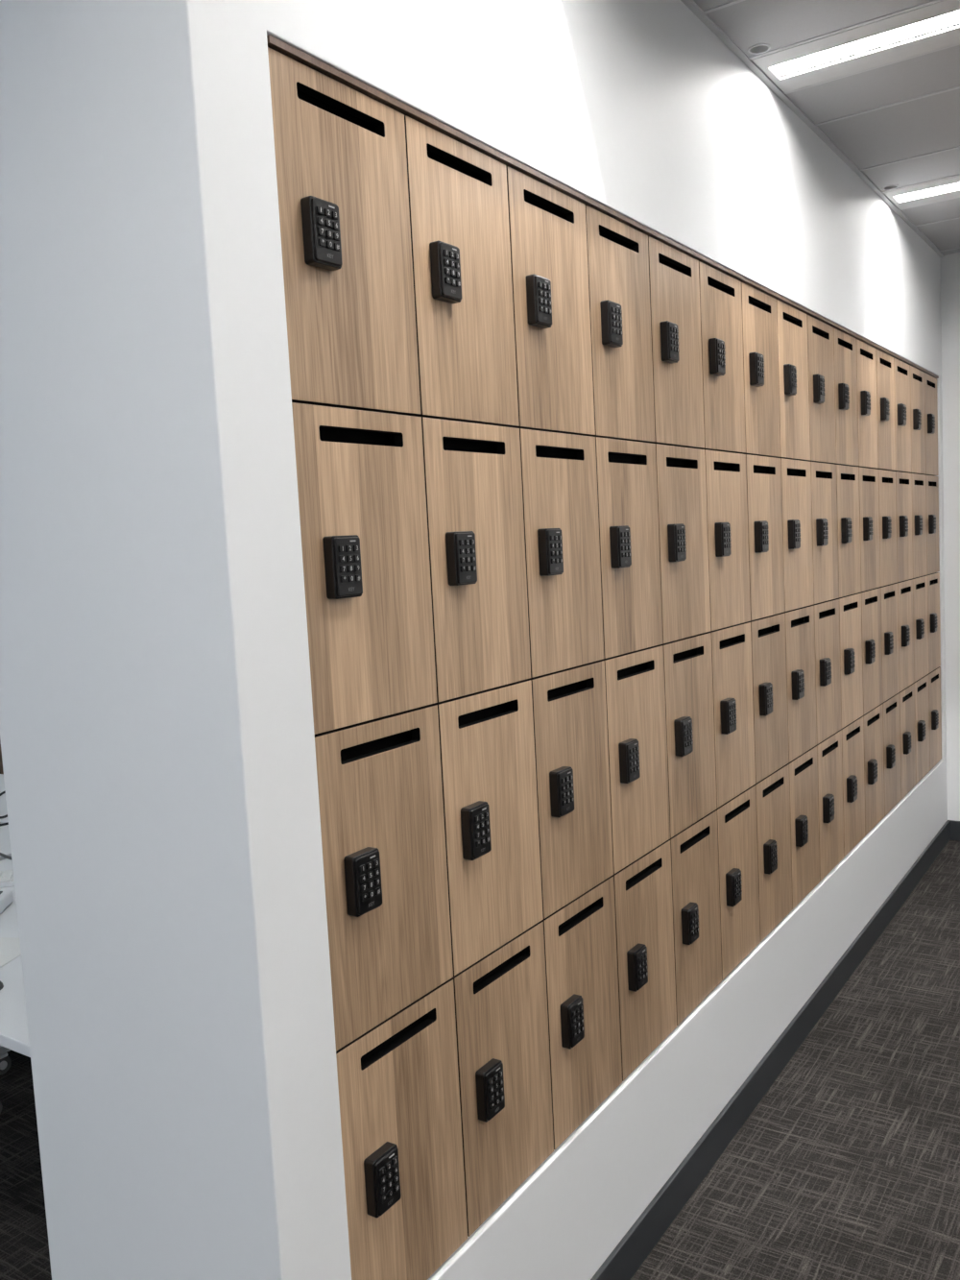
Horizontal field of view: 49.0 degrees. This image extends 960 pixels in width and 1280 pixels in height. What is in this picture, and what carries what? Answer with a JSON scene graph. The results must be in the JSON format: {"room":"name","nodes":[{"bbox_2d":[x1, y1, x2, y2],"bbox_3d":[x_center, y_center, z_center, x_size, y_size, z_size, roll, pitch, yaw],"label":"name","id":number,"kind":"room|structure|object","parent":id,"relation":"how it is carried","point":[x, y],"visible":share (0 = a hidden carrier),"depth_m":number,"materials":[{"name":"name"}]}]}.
{"room":"office corridor","nodes":[
{"label":"office corridor","id":0,"kind":"room"},
{"bbox_2d":[0,0,947,1279],"bbox_3d":[0.771,-0.179,3.464,0.553,2.898,4.718,1,6,34],"label":"wall","id":1,"kind":"structure","parent":0,"point":[157,735],"depth_m":1.52,"materials":[{"name":"white paint"}]},
{"bbox_2d":[295,89,935,1062],"bbox_3d":[0.801,-0.102,3.494,0.480,1.876,4.500,1,6,34],"label":"locker slots","id":2,"kind":"object","parent":1,"relation":"attached to","point":[326,434],"visible":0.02,"depth_m":1.99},
{"bbox_2d":[267,47,421,415],"bbox_3d":[-0.197,-0.579,1.559,0.018,0.465,0.296,1,6,34],"label":"door","id":3,"kind":"structure","parent":2,"relation":"attached to","point":[351,330],"depth_m":1.55,"materials":[{"name":"brown wood"}]},
{"bbox_2d":[300,195,342,270],"bbox_3d":[-0.221,-0.573,1.485,0.025,0.090,0.060,1,6,34],"label":"keypad lock","id":4,"kind":"object","parent":3,"relation":"attached to","point":[320,218],"visible":1,"depth_m":1.47,"materials":[{"name":"black plastic"}]},
{"bbox_2d":[291,402,437,734],"bbox_3d":[-0.172,-0.112,1.602,0.018,0.465,0.296,1,6,34],"label":"door","id":5,"kind":"structure","parent":2,"relation":"attached to","point":[372,654],"depth_m":1.59,"materials":[{"name":"brown wood"}]},
{"bbox_2d":[322,534,362,599],"bbox_3d":[-0.196,-0.106,1.528,0.025,0.090,0.060,1,6,34],"label":"keypad lock","id":6,"kind":"object","parent":5,"relation":"attached to","point":[342,554],"visible":1,"depth_m":1.51,"materials":[{"name":"black plastic"}]},
{"bbox_2d":[314,704,453,1051],"bbox_3d":[-0.147,0.354,1.645,0.018,0.465,0.296,1,6,34],"label":"door","id":7,"kind":"structure","parent":2,"relation":"attached to","point":[385,958],"depth_m":1.64,"materials":[{"name":"brown wood"}]},
{"bbox_2d":[343,846,382,917],"bbox_3d":[-0.171,0.360,1.571,0.025,0.090,0.060,1,6,34],"label":"keypad lock","id":8,"kind":"object","parent":7,"relation":"attached to","point":[362,867],"visible":1,"depth_m":1.55,"materials":[{"name":"black plastic"}]},
{"bbox_2d":[336,978,467,1279],"bbox_3d":[-0.123,0.821,1.688,0.018,0.465,0.296,1,6,34],"label":"door","id":9,"kind":"structure","parent":2,"relation":"attached to","point":[406,1095],"depth_m":1.69,"materials":[{"name":"brown wood"}]},
{"bbox_2d":[363,1141,401,1218],"bbox_3d":[-0.147,0.827,1.614,0.025,0.090,0.060,1,6,34],"label":"keypad lock","id":10,"kind":"object","parent":9,"relation":"attached to","point":[382,1179],"visible":1,"depth_m":1.60,"materials":[{"name":"black plastic"}]},
{"bbox_2d":[404,115,519,427],"bbox_3d":[-0.030,-0.610,1.806,0.018,0.465,0.296,1,6,34],"label":"door","id":11,"kind":"structure","parent":2,"relation":"attached to","point":[467,348],"depth_m":1.80,"materials":[{"name":"brown wood"}]},
{"bbox_2d":[429,240,462,303],"bbox_3d":[-0.054,-0.604,1.732,0.025,0.090,0.060,1,6,34],"label":"keypad lock","id":12,"kind":"object","parent":11,"relation":"attached to","point":[445,257],"visible":1,"depth_m":1.71,"materials":[{"name":"black plastic"}]},
{"bbox_2d":[421,417,531,701],"bbox_3d":[-0.005,-0.144,1.849,0.018,0.465,0.296,1,6,34],"label":"door","id":13,"kind":"structure","parent":2,"relation":"attached to","point":[481,628],"depth_m":1.84,"materials":[{"name":"brown wood"}]},
{"bbox_2d":[445,531,477,585],"bbox_3d":[-0.029,-0.138,1.775,0.025,0.090,0.060,1,6,34],"label":"keypad lock","id":14,"kind":"object","parent":13,"relation":"attached to","point":[461,552],"visible":1,"depth_m":1.76,"materials":[{"name":"black plastic"}]},
{"bbox_2d":[431,679,543,975],"bbox_3d":[0.020,0.323,1.892,0.018,0.465,0.296,1,6,34],"label":"door","id":15,"kind":"structure","parent":2,"relation":"attached to","point":[495,897],"depth_m":1.88,"materials":[{"name":"brown wood"}]},
{"bbox_2d":[460,800,491,860],"bbox_3d":[-0.004,0.329,1.818,0.025,0.090,0.060,1,6,34],"label":"keypad lock","id":16,"kind":"object","parent":15,"relation":"attached to","point":[475,816],"visible":1,"depth_m":1.80,"materials":[{"name":"black plastic"}]},
{"bbox_2d":[451,920,554,1236],"bbox_3d":[0.044,0.789,1.935,0.018,0.465,0.296,1,6,34],"label":"door","id":17,"kind":"structure","parent":2,"relation":"attached to","point":[504,1018],"depth_m":1.93,"materials":[{"name":"brown wood"}]},
{"bbox_2d":[475,1058,505,1122],"bbox_3d":[0.020,0.795,1.861,0.025,0.090,0.060,1,6,34],"label":"keypad lock","id":18,"kind":"object","parent":17,"relation":"attached to","point":[489,1078],"visible":1,"depth_m":1.84,"materials":[{"name":"black plastic"}]},
{"bbox_2d":[507,166,595,435],"bbox_3d":[0.137,-0.642,2.054,0.018,0.465,0.296,1,6,34],"label":"door","id":19,"kind":"structure","parent":2,"relation":"attached to","point":[555,385],"depth_m":2.04,"materials":[{"name":"brown wood"}]},
{"bbox_2d":[526,273,553,328],"bbox_3d":[0.113,-0.636,1.980,0.025,0.090,0.060,1,6,34],"label":"keypad lock","id":20,"kind":"object","parent":19,"relation":"attached to","point":[538,287],"visible":1,"depth_m":1.96,"materials":[{"name":"black plastic"}]},
{"bbox_2d":[519,428,604,677],"bbox_3d":[0.162,-0.175,2.096,0.018,0.465,0.296,1,6,34],"label":"door","id":21,"kind":"structure","parent":2,"relation":"attached to","point":[566,613],"depth_m":2.09,"materials":[{"name":"brown wood"}]},
{"bbox_2d":[537,528,563,576],"bbox_3d":[0.138,-0.169,2.022,0.025,0.090,0.060,1,6,34],"label":"keypad lock","id":22,"kind":"object","parent":21,"relation":"attached to","point":[550,540],"visible":1,"depth_m":2.00,"materials":[{"name":"black plastic"}]},
{"bbox_2d":[526,660,613,918],"bbox_3d":[0.187,0.291,2.139,0.018,0.465,0.296,1,6,34],"label":"door","id":23,"kind":"structure","parent":2,"relation":"attached to","point":[570,729],"depth_m":2.13,"materials":[{"name":"brown wood"}]},
{"bbox_2d":[549,766,574,817],"bbox_3d":[0.163,0.297,2.065,0.025,0.090,0.060,1,6,34],"label":"keypad lock","id":24,"kind":"object","parent":23,"relation":"attached to","point":[561,780],"visible":1,"depth_m":2.05,"materials":[{"name":"black plastic"}]},
{"bbox_2d":[541,875,622,1149],"bbox_3d":[0.211,0.757,2.182,0.018,0.465,0.296,1,6,34],"label":"door","id":25,"kind":"structure","parent":2,"relation":"attached to","point":[581,957],"depth_m":2.17,"materials":[{"name":"brown wood"}]},
{"bbox_2d":[560,993,584,1049],"bbox_3d":[0.187,0.763,2.108,0.025,0.090,0.060,1,6,34],"label":"keypad lock","id":26,"kind":"object","parent":25,"relation":"attached to","point":[572,1024],"visible":1,"depth_m":2.09,"materials":[{"name":"black plastic"}]},
{"bbox_2d":[266,34,939,378],"bbox_3d":[0.937,-1.039,3.283,0.086,0.010,4.500,1,6,34],"label":"trim","id":27,"kind":"structure","parent":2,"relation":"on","point":[274,43],"depth_m":1.91,"materials":[{"name":"brown wood"}]},
{"bbox_2d":[585,204,655,442],"bbox_3d":[0.304,-0.673,2.301,0.018,0.465,0.296,1,6,34],"label":"door","id":28,"kind":"structure","parent":2,"relation":"attached to","point":[622,376],"depth_m":2.29,"materials":[{"name":"brown wood"}]},
{"bbox_2d":[600,299,623,347],"bbox_3d":[0.280,-0.667,2.227,0.025,0.090,0.060,1,6,34],"label":"keypad lock","id":29,"kind":"object","parent":28,"relation":"attached to","point":[611,311],"visible":1,"depth_m":2.21,"materials":[{"name":"black plastic"}]},
{"bbox_2d":[595,436,663,658],"bbox_3d":[0.329,-0.207,2.344,0.018,0.465,0.296,1,6,34],"label":"door","id":30,"kind":"structure","parent":2,"relation":"attached to","point":[627,494],"depth_m":2.34,"materials":[{"name":"brown wood"}]},
{"bbox_2d":[609,525,631,568],"bbox_3d":[0.305,-0.201,2.270,0.025,0.090,0.060,1,6,34],"label":"keypad lock","id":31,"kind":"object","parent":30,"relation":"attached to","point":[619,536],"visible":1,"depth_m":2.25,"materials":[{"name":"black plastic"}]},
{"bbox_2d":[600,645,670,873],"bbox_3d":[0.354,0.260,2.386,0.018,0.465,0.296,1,6,34],"label":"door","id":32,"kind":"structure","parent":2,"relation":"attached to","point":[636,702],"depth_m":2.38,"materials":[{"name":"brown wood"}]},
{"bbox_2d":[618,738,640,783],"bbox_3d":[0.330,0.266,2.312,0.025,0.090,0.060,1,6,34],"label":"keypad lock","id":33,"kind":"object","parent":32,"relation":"attached to","point":[629,749],"visible":1,"depth_m":2.29,"materials":[{"name":"black plastic"}]},
{"bbox_2d":[612,840,676,1081],"bbox_3d":[0.378,0.726,2.429,0.018,0.465,0.296,1,6,34],"label":"door","id":34,"kind":"structure","parent":2,"relation":"attached to","point":[643,906],"depth_m":2.42,"materials":[{"name":"brown wood"}]},
{"bbox_2d":[627,942,648,991],"bbox_3d":[0.354,0.732,2.355,0.025,0.090,0.060,1,6,34],"label":"keypad lock","id":35,"kind":"object","parent":34,"relation":"attached to","point":[637,956],"visible":1,"depth_m":2.34,"materials":[{"name":"black plastic"}]},
{"bbox_2d":[648,235,704,448],"bbox_3d":[0.471,-0.705,2.548,0.018,0.465,0.296,1,6,34],"label":"door","id":36,"kind":"structure","parent":2,"relation":"attached to","point":[674,295],"depth_m":2.54,"materials":[{"name":"brown wood"}]},
{"bbox_2d":[659,320,679,363],"bbox_3d":[0.447,-0.699,2.474,0.025,0.090,0.060,1,6,34],"label":"keypad lock","id":37,"kind":"object","parent":36,"relation":"attached to","point":[669,331],"visible":1,"depth_m":2.45,"materials":[{"name":"black plastic"}]},
{"bbox_2d":[655,443,711,643],"bbox_3d":[0.496,-0.238,2.591,0.018,0.465,0.296,1,6,34],"label":"door","id":38,"kind":"structure","parent":2,"relation":"attached to","point":[682,492],"depth_m":2.58,"materials":[{"name":"brown wood"}]},
{"bbox_2d":[667,523,686,561],"bbox_3d":[0.472,-0.232,2.517,0.025,0.090,0.060,1,6,34],"label":"keypad lock","id":39,"kind":"object","parent":38,"relation":"attached to","point":[676,532],"visible":1,"depth_m":2.50,"materials":[{"name":"black plastic"}]},
{"bbox_2d":[658,632,717,838],"bbox_3d":[0.521,0.228,2.634,0.018,0.465,0.296,1,6,34],"label":"door","id":40,"kind":"structure","parent":2,"relation":"attached to","point":[688,690],"depth_m":2.63,"materials":[{"name":"brown wood"}]},
{"bbox_2d":[674,716,693,756],"bbox_3d":[0.497,0.234,2.560,0.025,0.090,0.060,1,6,34],"label":"keypad lock","id":41,"kind":"object","parent":40,"relation":"attached to","point":[684,742],"visible":1,"depth_m":2.54,"materials":[{"name":"black plastic"}]},
{"bbox_2d":[668,810,722,1025],"bbox_3d":[0.545,0.694,2.677,0.018,0.465,0.296,1,6,34],"label":"door","id":42,"kind":"structure","parent":2,"relation":"attached to","point":[694,866],"depth_m":2.67,"materials":[{"name":"brown wood"}]},
{"bbox_2d":[681,902,699,944],"bbox_3d":[0.521,0.700,2.603,0.025,0.090,0.060,1,6,34],"label":"keypad lock","id":43,"kind":"object","parent":42,"relation":"attached to","point":[689,912],"visible":1,"depth_m":2.58,"materials":[{"name":"black plastic"}]},
{"bbox_2d":[699,261,746,453],"bbox_3d":[0.638,-0.736,2.795,0.018,0.465,0.296,1,6,34],"label":"door","id":44,"kind":"structure","parent":2,"relation":"attached to","point":[721,312],"depth_m":2.79,"materials":[{"name":"brown wood"}]},
{"bbox_2d":[708,338,725,376],"bbox_3d":[0.614,-0.730,2.721,0.025,0.090,0.060,1,6,34],"label":"keypad lock","id":45,"kind":"object","parent":44,"relation":"attached to","point":[716,347],"visible":1,"depth_m":2.70,"materials":[{"name":"black plastic"}]},
{"bbox_2d":[704,449,750,630],"bbox_3d":[0.663,-0.270,2.838,0.018,0.465,0.296,1,6,34],"label":"door","id":46,"kind":"structure","parent":2,"relation":"attached to","point":[727,500],"depth_m":2.83,"materials":[{"name":"brown wood"}]},
{"bbox_2d":[714,521,731,556],"bbox_3d":[0.639,-0.264,2.764,0.025,0.090,0.060,1,6,34],"label":"keypad lock","id":47,"kind":"object","parent":46,"relation":"attached to","point":[723,544],"visible":1,"depth_m":2.74,"materials":[{"name":"black plastic"}]},
{"bbox_2d":[706,622,755,808],"bbox_3d":[0.688,0.196,2.881,0.018,0.465,0.296,1,6,34],"label":"door","id":48,"kind":"structure","parent":2,"relation":"attached to","point":[732,664],"depth_m":2.87,"materials":[{"name":"brown wood"}]},
{"bbox_2d":[720,698,736,734],"bbox_3d":[0.664,0.202,2.807,0.025,0.090,0.060,1,6,34],"label":"keypad lock","id":49,"kind":"object","parent":48,"relation":"attached to","point":[728,706],"visible":1,"depth_m":2.79,"materials":[{"name":"black plastic"}]},
{"bbox_2d":[714,785,760,980],"bbox_3d":[0.712,0.663,2.924,0.018,0.465,0.296,1,6,34],"label":"door","id":50,"kind":"structure","parent":2,"relation":"attached to","point":[737,833],"depth_m":2.92,"materials":[{"name":"brown wood"}]},
{"bbox_2d":[725,868,742,906],"bbox_3d":[0.688,0.669,2.850,0.025,0.090,0.060,1,6,34],"label":"keypad lock","id":51,"kind":"object","parent":50,"relation":"attached to","point":[734,886],"visible":1,"depth_m":2.83,"materials":[{"name":"black plastic"}]},
{"bbox_2d":[741,281,780,457],"bbox_3d":[0.805,-0.768,3.042,0.018,0.465,0.296,1,6,34],"label":"door","id":52,"kind":"structure","parent":2,"relation":"attached to","point":[760,326],"depth_m":3.04,"materials":[{"name":"brown wood"}]},
{"bbox_2d":[748,351,764,386],"bbox_3d":[0.781,-0.762,2.968,0.025,0.090,0.060,1,6,34],"label":"keypad lock","id":53,"kind":"object","parent":52,"relation":"attached to","point":[757,366],"visible":1,"depth_m":2.95,"materials":[{"name":"black plastic"}]},
{"bbox_2d":[746,454,784,620],"bbox_3d":[0.830,-0.302,3.085,0.018,0.465,0.296,1,6,34],"label":"door","id":54,"kind":"structure","parent":2,"relation":"attached to","point":[763,490],"depth_m":3.08,"materials":[{"name":"brown wood"}]},
{"bbox_2d":[753,520,769,553],"bbox_3d":[0.806,-0.295,3.011,0.025,0.090,0.060,1,6,34],"label":"keypad lock","id":55,"kind":"object","parent":54,"relation":"attached to","point":[761,542],"visible":1,"depth_m":2.99,"materials":[{"name":"black plastic"}]},
{"bbox_2d":[747,613,789,783],"bbox_3d":[0.855,0.165,3.128,0.018,0.465,0.296,1,6,34],"label":"door","id":56,"kind":"structure","parent":2,"relation":"attached to","point":[768,650],"depth_m":3.12,"materials":[{"name":"brown wood"}]},
{"bbox_2d":[758,682,773,715],"bbox_3d":[0.831,0.171,3.054,0.025,0.090,0.060,1,6,34],"label":"keypad lock","id":57,"kind":"object","parent":56,"relation":"attached to","point":[765,689],"visible":1,"depth_m":3.03,"materials":[{"name":"black plastic"}]},
{"bbox_2d":[753,764,793,941],"bbox_3d":[0.879,0.631,3.171,0.018,0.465,0.296,1,6,34],"label":"door","id":58,"kind":"structure","parent":2,"relation":"attached to","point":[773,806],"depth_m":3.16,"materials":[{"name":"brown wood"}]},
{"bbox_2d":[763,839,777,874],"bbox_3d":[0.855,0.637,3.097,0.025,0.090,0.060,1,6,34],"label":"keypad lock","id":59,"kind":"object","parent":58,"relation":"attached to","point":[770,852],"visible":1,"depth_m":3.08,"materials":[{"name":"black plastic"}]},
{"bbox_2d":[776,299,810,460],"bbox_3d":[0.972,-0.799,3.290,0.018,0.465,0.296,1,6,34],"label":"door","id":60,"kind":"structure","parent":2,"relation":"attached to","point":[792,339],"depth_m":3.28,"materials":[{"name":"brown wood"}]},
{"bbox_2d":[783,363,796,395],"bbox_3d":[0.948,-0.793,3.216,0.025,0.090,0.060,1,6,34],"label":"keypad lock","id":61,"kind":"object","parent":60,"relation":"attached to","point":[789,371],"visible":1,"depth_m":3.19,"materials":[{"name":"black plastic"}]},
{"bbox_2d":[780,458,814,611],"bbox_3d":[0.997,-0.333,3.333,0.018,0.465,0.296,1,6,34],"label":"door","id":62,"kind":"structure","parent":2,"relation":"attached to","point":[796,491],"depth_m":3.33,"materials":[{"name":"brown wood"}]},
{"bbox_2d":[787,519,800,549],"bbox_3d":[0.973,-0.327,3.259,0.025,0.090,0.060,1,6,34],"label":"keypad lock","id":63,"kind":"object","parent":62,"relation":"attached to","point":[793,525],"visible":1,"depth_m":3.24,"materials":[{"name":"black plastic"}]},
{"bbox_2d":[779,605,817,762],"bbox_3d":[1.022,0.133,3.375,0.018,0.465,0.296,1,6,34],"label":"door","id":64,"kind":"structure","parent":2,"relation":"attached to","point":[800,640],"depth_m":3.37,"materials":[{"name":"brown wood"}]},
{"bbox_2d":[787,746,821,909],"bbox_3d":[1.046,0.600,3.418,0.018,0.465,0.296,1,6,34],"label":"door","id":65,"kind":"structure","parent":2,"relation":"attached to","point":[803,783],"depth_m":3.41,"materials":[{"name":"brown wood"}]},
{"bbox_2d":[795,815,808,846],"bbox_3d":[1.022,0.606,3.344,0.025,0.090,0.060,1,6,34],"label":"keypad lock","id":66,"kind":"object","parent":65,"relation":"attached to","point":[801,822],"visible":1,"depth_m":3.32,"materials":[{"name":"black plastic"}]},
{"bbox_2d":[807,314,836,463],"bbox_3d":[1.139,-0.831,3.537,0.018,0.465,0.296,1,6,34],"label":"door","id":67,"kind":"structure","parent":2,"relation":"attached to","point":[820,350],"depth_m":3.53,"materials":[{"name":"brown wood"}]},
{"bbox_2d":[810,461,839,603],"bbox_3d":[1.164,-0.365,3.580,0.018,0.465,0.296,1,6,34],"label":"door","id":68,"kind":"structure","parent":2,"relation":"attached to","point":[824,493],"depth_m":3.58,"materials":[{"name":"brown wood"}]},
{"bbox_2d":[809,599,842,744],"bbox_3d":[1.189,0.102,3.623,0.018,0.465,0.296,1,6,34],"label":"door","id":69,"kind":"structure","parent":2,"relation":"attached to","point":[827,628],"depth_m":3.62,"materials":[{"name":"brown wood"}]},
{"bbox_2d":[816,729,845,880],"bbox_3d":[1.213,0.568,3.665,0.018,0.465,0.296,1,6,34],"label":"door","id":70,"kind":"structure","parent":2,"relation":"attached to","point":[831,761],"depth_m":3.66,"materials":[{"name":"brown wood"}]},
{"bbox_2d":[833,327,858,466],"bbox_3d":[1.306,-0.863,3.784,0.018,0.465,0.296,1,6,34],"label":"door","id":71,"kind":"structure","parent":2,"relation":"attached to","point":[845,359],"depth_m":3.78,"materials":[{"name":"brown wood"}]},
{"bbox_2d":[836,464,861,597],"bbox_3d":[1.331,-0.396,3.827,0.018,0.465,0.296,1,6,34],"label":"door","id":72,"kind":"structure","parent":2,"relation":"attached to","point":[848,491],"depth_m":3.82,"materials":[{"name":"brown wood"}]},
{"bbox_2d":[835,593,863,728],"bbox_3d":[1.356,0.070,3.870,0.018,0.465,0.296,1,6,34],"label":"door","id":73,"kind":"structure","parent":2,"relation":"attached to","point":[850,619],"depth_m":3.86,"materials":[{"name":"brown wood"}]},
{"bbox_2d":[841,716,866,856],"bbox_3d":[1.380,0.536,3.913,0.018,0.465,0.296,1,6,34],"label":"door","id":74,"kind":"structure","parent":2,"relation":"attached to","point":[853,745],"depth_m":3.91,"materials":[{"name":"brown wood"}]},
{"bbox_2d":[856,338,878,468],"bbox_3d":[1.473,-0.894,4.031,0.018,0.465,0.296,1,6,34],"label":"door","id":75,"kind":"structure","parent":2,"relation":"attached to","point":[866,367],"depth_m":4.03,"materials":[{"name":"brown wood"}]},
{"bbox_2d":[858,467,880,591],"bbox_3d":[1.498,-0.428,4.074,0.018,0.465,0.296,1,6,34],"label":"door","id":76,"kind":"structure","parent":2,"relation":"attached to","point":[869,503],"depth_m":4.07,"materials":[{"name":"brown wood"}]},
{"bbox_2d":[857,587,882,715],"bbox_3d":[1.523,0.039,4.117,0.018,0.465,0.296,1,6,34],"label":"door","id":77,"kind":"structure","parent":2,"relation":"attached to","point":[871,612],"depth_m":4.11,"materials":[{"name":"brown wood"}]},
{"bbox_2d":[862,703,884,835],"bbox_3d":[1.547,0.505,4.160,0.018,0.465,0.296,1,6,34],"label":"door","id":78,"kind":"structure","parent":2,"relation":"attached to","point":[873,730],"depth_m":4.16,"materials":[{"name":"brown wood"}]},
{"bbox_2d":[876,348,895,470],"bbox_3d":[1.641,-0.926,4.278,0.018,0.465,0.296,1,6,34],"label":"door","id":79,"kind":"structure","parent":2,"relation":"attached to","point":[885,374],"depth_m":4.27,"materials":[{"name":"brown wood"}]},
{"bbox_2d":[878,469,897,586],"bbox_3d":[1.665,-0.459,4.321,0.018,0.465,0.296,1,6,34],"label":"door","id":80,"kind":"structure","parent":2,"relation":"attached to","point":[887,492],"depth_m":4.31,"materials":[{"name":"brown wood"}]},
{"bbox_2d":[879,582,899,702],"bbox_3d":[1.690,0.007,4.364,0.018,0.465,0.296,1,6,34],"label":"door","id":81,"kind":"structure","parent":2,"relation":"attached to","point":[889,607],"depth_m":4.36,"materials":[{"name":"brown wood"}]},
{"bbox_2d":[882,693,901,816],"bbox_3d":[1.714,0.473,4.407,0.018,0.465,0.296,1,6,34],"label":"door","id":82,"kind":"structure","parent":2,"relation":"attached to","point":[891,716],"depth_m":4.40,"materials":[{"name":"brown wood"}]},
{"bbox_2d":[893,357,912,472],"bbox_3d":[1.808,-0.957,4.526,0.018,0.465,0.296,1,6,34],"label":"door","id":83,"kind":"structure","parent":2,"relation":"attached to","point":[902,380],"depth_m":4.52,"materials":[{"name":"brown wood"}]},
{"bbox_2d":[895,471,913,581],"bbox_3d":[1.832,-0.491,4.569,0.018,0.465,0.296,1,6,34],"label":"door","id":84,"kind":"structure","parent":2,"relation":"attached to","point":[905,544],"depth_m":4.56,"materials":[{"name":"brown wood"}]},
{"bbox_2d":[893,579,915,691],"bbox_3d":[1.857,-0.025,4.611,0.018,0.465,0.296,1,6,34],"label":"door","id":85,"kind":"structure","parent":2,"relation":"attached to","point":[905,600],"depth_m":4.60,"materials":[{"name":"brown wood"}]},
{"bbox_2d":[898,683,916,798],"bbox_3d":[1.881,0.442,4.654,0.018,0.465,0.296,1,6,34],"label":"door","id":86,"kind":"structure","parent":2,"relation":"attached to","point":[906,705],"depth_m":4.65,"materials":[{"name":"brown wood"}]},
{"bbox_2d":[910,365,925,474],"bbox_3d":[1.974,-0.989,4.773,0.018,0.465,0.296,1,6,34],"label":"door","id":87,"kind":"structure","parent":2,"relation":"attached to","point":[917,387],"depth_m":4.76,"materials":[{"name":"brown wood"}]},
{"bbox_2d":[912,473,927,578],"bbox_3d":[1.999,-0.522,4.816,0.018,0.465,0.296,1,6,34],"label":"door","id":88,"kind":"structure","parent":2,"relation":"attached to","point":[919,492],"depth_m":4.81,"materials":[{"name":"brown wood"}]},
{"bbox_2d":[912,575,928,681],"bbox_3d":[2.024,-0.056,4.859,0.018,0.465,0.296,1,6,34],"label":"door","id":89,"kind":"structure","parent":2,"relation":"attached to","point":[921,646],"depth_m":4.85,"materials":[{"name":"brown wood"}]},
{"bbox_2d":[913,674,930,784],"bbox_3d":[2.049,0.410,4.902,0.018,0.465,0.296,1,6,34],"label":"door","id":90,"kind":"structure","parent":2,"relation":"attached to","point":[922,700],"depth_m":4.89,"materials":[{"name":"brown wood"}]},
{"bbox_2d":[924,372,939,475],"bbox_3d":[2.142,-1.020,5.020,0.018,0.465,0.296,1,6,34],"label":"door","id":91,"kind":"structure","parent":2,"relation":"attached to","point":[930,392],"depth_m":5.01,"materials":[{"name":"brown wood"}]},
{"bbox_2d":[925,475,940,574],"bbox_3d":[2.166,-0.554,5.063,0.018,0.465,0.296,1,6,34],"label":"door","id":92,"kind":"structure","parent":2,"relation":"attached to","point":[932,492],"depth_m":5.06,"materials":[{"name":"brown wood"}]},
{"bbox_2d":[927,572,941,673],"bbox_3d":[2.191,-0.088,5.106,0.018,0.465,0.296,1,6,34],"label":"door","id":93,"kind":"structure","parent":2,"relation":"attached to","point":[933,590],"depth_m":5.10,"materials":[{"name":"brown wood"}]},
{"bbox_2d":[928,666,941,770],"bbox_3d":[2.216,0.379,5.149,0.018,0.465,0.296,1,6,34],"label":"door","id":94,"kind":"structure","parent":2,"relation":"attached to","point":[934,686],"depth_m":5.14,"materials":[{"name":"brown wood"}]},
{"bbox_2d":[590,821,949,1279],"bbox_3d":[1.075,1.215,3.429,0.012,0.100,4.706,1,6,34],"label":"baseboard","id":95,"kind":"structure","parent":1,"relation":"attached to","point":[627,1257],"depth_m":2.92,"materials":[{"name":"plastic"}]},
{"bbox_2d":[680,0,959,257],"bbox_3d":[-0.987,-1.353,1.433,9.200,0.006,9.775,1,6,34],"label":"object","id":96,"kind":"structure","parent":1,"relation":"attached to","point":[702,14],"depth_m":3.10,"materials":[{"name":"metal"}]},
{"bbox_2d":[0,839,959,1279],"bbox_3d":[-0.805,1.570,1.744,9.200,0.100,9.875,1,6,34],"label":"floor","id":97,"kind":"structure","parent":0,"point":[847,1167],"depth_m":2.77,"materials":[{"name":"carpet"}]},
{"bbox_2d":[0,773,11,1074],"bbox_3d":[-1.851,1.001,3.995,1.340,0.730,0.860,1,6,34],"label":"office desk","id":98,"kind":"object","parent":97,"relation":"on","point":[5,842],"visible":0.16,"depth_m":3.47,"materials":[{"name":"white laminate"}]},
{"bbox_2d":[0,886,30,1113],"bbox_3d":[-1.155,1.091,2.614,1.280,0.730,0.620,1,6,34],"label":"office desk","id":99,"kind":"object","parent":97,"relation":"on","point":[13,1024],"visible":0.02,"depth_m":2.21,"materials":[{"name":"white laminate"}]},
{"bbox_2d":[0,937,21,967],"bbox_3d":[-1.218,0.738,2.478,0.300,0.002,0.210,-2,5,11],"label":"document","id":100,"kind":"object","parent":99,"relation":"on","point":[10,947],"visible":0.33,"depth_m":2.49,"materials":[{"name":"paper"}]},
{"bbox_2d":[693,0,959,255],"bbox_3d":[-0.988,-1.366,1.432,9.200,0.020,9.775,1,6,34],"label":"ceiling","id":101,"kind":"structure","parent":0,"point":[930,124],"depth_m":3.19,"materials":[{"name":"paint"}]},
{"bbox_2d":[752,0,959,93],"bbox_3d":[1.311,-1.615,2.641,1.196,0.059,0.276,1,6,34],"label":"recessed fluorescent light","id":102,"kind":"object","parent":101,"relation":"attached to","point":[935,26],"visible":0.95,"depth_m":2.84,"materials":[{"name":"white plastic"}]},
{"bbox_2d":[884,175,959,209],"bbox_3d":[2.135,-1.770,3.861,1.196,0.059,0.276,1,6,34],"label":"recessed fluorescent light","id":103,"kind":"object","parent":101,"relation":"attached to","point":[948,188],"visible":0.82,"depth_m":4.14,"materials":[{"name":"white plastic"}]},
{"bbox_2d":[941,252,959,821],"bbox_3d":[1.835,-0.484,5.629,9.200,2.998,0.100,1,6,34],"label":"wall","id":104,"kind":"structure","parent":0,"point":[950,263],"depth_m":5.21,"materials":[{"name":"white paint"}]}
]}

